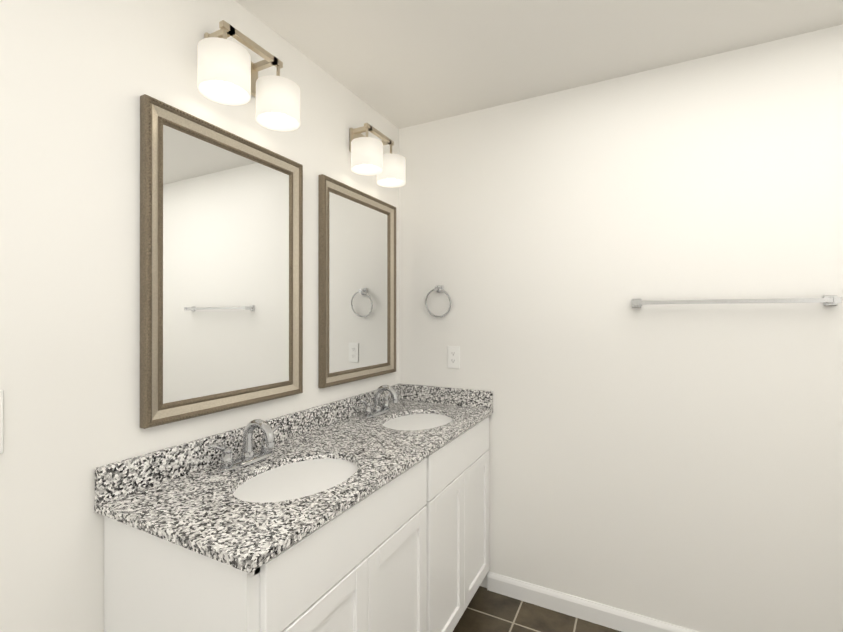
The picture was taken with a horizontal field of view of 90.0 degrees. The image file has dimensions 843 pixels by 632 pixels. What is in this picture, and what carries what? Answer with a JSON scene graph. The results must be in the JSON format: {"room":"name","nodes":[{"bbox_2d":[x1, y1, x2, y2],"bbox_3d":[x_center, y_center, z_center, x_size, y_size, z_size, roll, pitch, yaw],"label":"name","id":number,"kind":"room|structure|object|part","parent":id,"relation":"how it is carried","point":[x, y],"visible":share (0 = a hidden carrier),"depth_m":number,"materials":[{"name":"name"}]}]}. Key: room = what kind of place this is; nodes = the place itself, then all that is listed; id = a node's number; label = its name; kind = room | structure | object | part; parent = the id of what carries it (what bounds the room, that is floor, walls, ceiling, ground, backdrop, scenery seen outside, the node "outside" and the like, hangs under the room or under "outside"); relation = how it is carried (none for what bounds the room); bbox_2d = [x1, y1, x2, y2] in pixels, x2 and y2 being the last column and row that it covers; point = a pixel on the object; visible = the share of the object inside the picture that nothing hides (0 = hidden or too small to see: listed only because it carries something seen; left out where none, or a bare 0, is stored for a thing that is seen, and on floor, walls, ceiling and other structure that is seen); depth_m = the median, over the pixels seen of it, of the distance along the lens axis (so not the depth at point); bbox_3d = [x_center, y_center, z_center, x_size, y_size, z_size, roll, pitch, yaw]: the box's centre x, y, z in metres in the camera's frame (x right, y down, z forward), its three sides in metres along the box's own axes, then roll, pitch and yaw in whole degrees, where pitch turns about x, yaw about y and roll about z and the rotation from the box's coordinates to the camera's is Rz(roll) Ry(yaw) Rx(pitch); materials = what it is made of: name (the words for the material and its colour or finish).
{"room":"bathroom","nodes":[
{"label":"bathroom","id":0,"kind":"room"},
{"bbox_2d":[0,0,398,631],"bbox_3d":[-1.064,0.160,0.670,0.100,2.440,4.100,0,0,27],"label":"wall","id":1,"kind":"structure","parent":0,"point":[78,78],"depth_m":1.03,"materials":[{"name":"paint"}]},
{"bbox_2d":[0,390,3,453],"bbox_3d":[-0.905,0.224,0.860,0.008,0.135,0.078,0,0,27],"label":"electrical outlet","id":2,"kind":"object","parent":1,"relation":"attached to","point":[1,421],"visible":1,"depth_m":0.89,"materials":[{"name":"white plastic"}]},
{"bbox_2d":[140,94,302,428],"bbox_3d":[-0.612,-0.146,1.399,0.035,0.900,0.595,0,0,27],"label":"mirror","id":3,"kind":"object","parent":1,"relation":"attached to","point":[221,269],"visible":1,"depth_m":1.33,"materials":[{"name":"clear glass"}]},
{"bbox_3d":[-0.622,-0.146,1.404,0.006,0.800,0.495,0,0,27],"label":"glass","id":4,"kind":"part","parent":3,"relation":"part of","materials":[{"name":"white"}]},
{"bbox_2d":[197,20,299,130],"bbox_3d":[-0.554,-0.772,1.359,0.176,0.216,0.354,0,0,27],"label":"sconce","id":5,"kind":"object","parent":1,"relation":"attached to","point":[227,72],"visible":1,"depth_m":1.32,"materials":[{"name":"white glass"}]},
{"bbox_3d":[-0.587,-0.725,1.258,0.144,0.120,0.144,0,0,27],"label":"lamp shade","id":6,"kind":"part","parent":5,"relation":"part of","materials":[{"name":"white glass"}]},
{"bbox_3d":[-0.587,-0.709,1.258,0.052,0.072,0.052,0,0,27],"label":"bulb","id":7,"kind":"part","parent":5,"relation":"part of","materials":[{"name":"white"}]},
{"bbox_3d":[-0.491,-0.724,1.445,0.144,0.120,0.144,0,0,27],"label":"lamp shade","id":8,"kind":"part","parent":5,"relation":"part of","materials":[{"name":"white glass"}]},
{"bbox_3d":[-0.491,-0.708,1.445,0.052,0.072,0.052,0,0,27],"label":"bulb","id":9,"kind":"part","parent":5,"relation":"part of","materials":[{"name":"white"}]},
{"bbox_2d":[95,383,401,503],"bbox_3d":[-0.460,0.422,1.707,0.020,0.088,1.498,0,0,27],"label":"backsplash","id":10,"kind":"structure","parent":1,"relation":"attached to","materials":[{"name":"stone"}]},
{"bbox_2d":[318,174,396,387],"bbox_3d":[-0.283,-0.145,2.037,0.035,0.900,0.595,0,0,27],"label":"mirror","id":11,"kind":"object","parent":1,"relation":"attached to","point":[357,282],"visible":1,"depth_m":1.99,"materials":[{"name":"clear glass"}]},
{"bbox_3d":[-0.293,-0.145,2.042,0.006,0.800,0.495,0,0,27],"label":"glass","id":12,"kind":"part","parent":11,"relation":"part of","materials":[{"name":"white"}]},
{"bbox_2d":[349,123,405,187],"bbox_3d":[-0.214,-0.771,2.018,0.176,0.216,0.354,0,0,27],"label":"sconce","id":13,"kind":"object","parent":1,"relation":"attached to","point":[368,157],"visible":1,"depth_m":1.97,"materials":[{"name":"white glass"}]},
{"bbox_3d":[-0.248,-0.724,1.917,0.144,0.120,0.144,0,0,27],"label":"lamp shade","id":14,"kind":"part","parent":13,"relation":"part of","materials":[{"name":"white glass"}]},
{"bbox_3d":[-0.152,-0.723,2.104,0.144,0.120,0.144,0,0,27],"label":"lamp shade","id":15,"kind":"part","parent":13,"relation":"part of","materials":[{"name":"white glass"}]},
{"bbox_2d":[453,586,620,631],"bbox_3d":[0.136,1.429,0.050,2.800,0.100,4.100,0,0,27],"label":"floor","id":16,"kind":"structure","parent":0,"point":[486,610],"depth_m":1.93,"materials":[{"name":"tile"}]},
{"bbox_2d":[104,419,488,631],"bbox_3d":[-0.226,0.934,1.598,0.535,0.895,1.476,0,0,27],"label":"bathroom vanity","id":17,"kind":"object","parent":16,"relation":"on","point":[367,512],"depth_m":1.11,"materials":[{"name":"white wood"}]},
{"bbox_2d":[94,383,492,574],"bbox_3d":[-0.225,0.432,1.586,0.548,0.109,1.498,0,0,27],"label":"countertop","id":18,"kind":"structure","parent":17,"relation":"on","point":[238,499],"depth_m":1.23,"materials":[{"name":"grey stone"}]},
{"bbox_2d":[208,419,280,472],"bbox_3d":[-0.521,0.395,1.329,0.146,0.140,0.271,0,0,27],"label":"faucet","id":19,"kind":"object","parent":18,"relation":"on","point":[269,456],"depth_m":1.31,"materials":[{"name":"silver metal"}]},
{"bbox_2d":[359,385,397,417],"bbox_3d":[-0.177,0.396,1.996,0.146,0.140,0.271,0,0,27],"label":"faucet","id":20,"kind":"object","parent":18,"relation":"on","point":[386,411],"depth_m":1.99,"materials":[{"name":"silver metal"}]},
{"bbox_3d":[-0.238,0.969,1.010,0.018,0.600,0.360,0,0,27],"label":"door","id":21,"kind":"part","parent":17,"relation":"part of","materials":[{"name":"white wood"}]},
{"bbox_3d":[-0.155,0.581,1.172,0.018,0.166,0.723,0,0,27],"label":"drawer","id":22,"kind":"part","parent":17,"relation":"part of","materials":[{"name":"white wood"}]},
{"bbox_3d":[-0.072,0.970,1.333,0.018,0.600,0.360,0,0,27],"label":"door","id":23,"kind":"part","parent":17,"relation":"part of","materials":[{"name":"white wood"}]},
{"bbox_3d":[0.098,0.970,1.662,0.018,0.600,0.340,0,0,27],"label":"door","id":24,"kind":"part","parent":17,"relation":"part of","materials":[{"name":"white wood"}]},
{"bbox_3d":[0.176,0.582,1.815,0.018,0.166,0.683,0,0,27],"label":"drawer","id":25,"kind":"part","parent":17,"relation":"part of","materials":[{"name":"white wood"}]},
{"bbox_3d":[0.255,0.971,1.967,0.018,0.600,0.340,0,0,27],"label":"door","id":26,"kind":"part","parent":17,"relation":"part of","materials":[{"name":"white wood"}]},
{"bbox_2d":[235,0,842,128],"bbox_3d":[0.136,-1.111,0.054,2.800,0.100,4.100,0,0,27],"label":"ceiling","id":27,"kind":"structure","parent":0,"point":[399,64],"depth_m":1.61,"materials":[{"name":"paint"}]},
{"bbox_2d":[399,24,842,631],"bbox_3d":[1.052,0.162,1.829,2.600,2.440,0.100,0,0,27],"label":"wall","id":28,"kind":"structure","parent":0,"point":[679,464],"depth_m":1.80,"materials":[{"name":"paint"}]},
{"bbox_2d":[425,285,450,316],"bbox_3d":[0.090,-0.078,2.242,0.153,0.172,0.048,0,0,27],"label":"towel ring","id":29,"kind":"object","parent":28,"relation":"attached to","point":[438,288],"visible":1,"depth_m":2.24,"materials":[{"name":"silver metal"}]},
{"bbox_2d":[447,346,459,368],"bbox_3d":[0.169,0.218,2.223,0.072,0.118,0.008,0,0,27],"label":"electrical outlet","id":30,"kind":"object","parent":28,"relation":"attached to","point":[453,356],"visible":1,"depth_m":2.22,"materials":[{"name":"white plastic"}]},
{"bbox_2d":[487,571,697,631],"bbox_3d":[1.258,1.338,1.657,2.078,0.088,0.014,0,0,27],"label":"baseboard","id":31,"kind":"structure","parent":28,"relation":"attached to","point":[621,620],"depth_m":1.93,"materials":[{"name":"white wood"}]},
{"bbox_2d":[632,295,841,307],"bbox_3d":[1.199,-0.056,1.656,0.668,0.038,0.073,0,0,27],"label":"towel rail","id":32,"kind":"object","parent":28,"relation":"attached to","point":[830,300],"visible":1,"depth_m":1.60,"materials":[{"name":"silver metal"}]}
]}

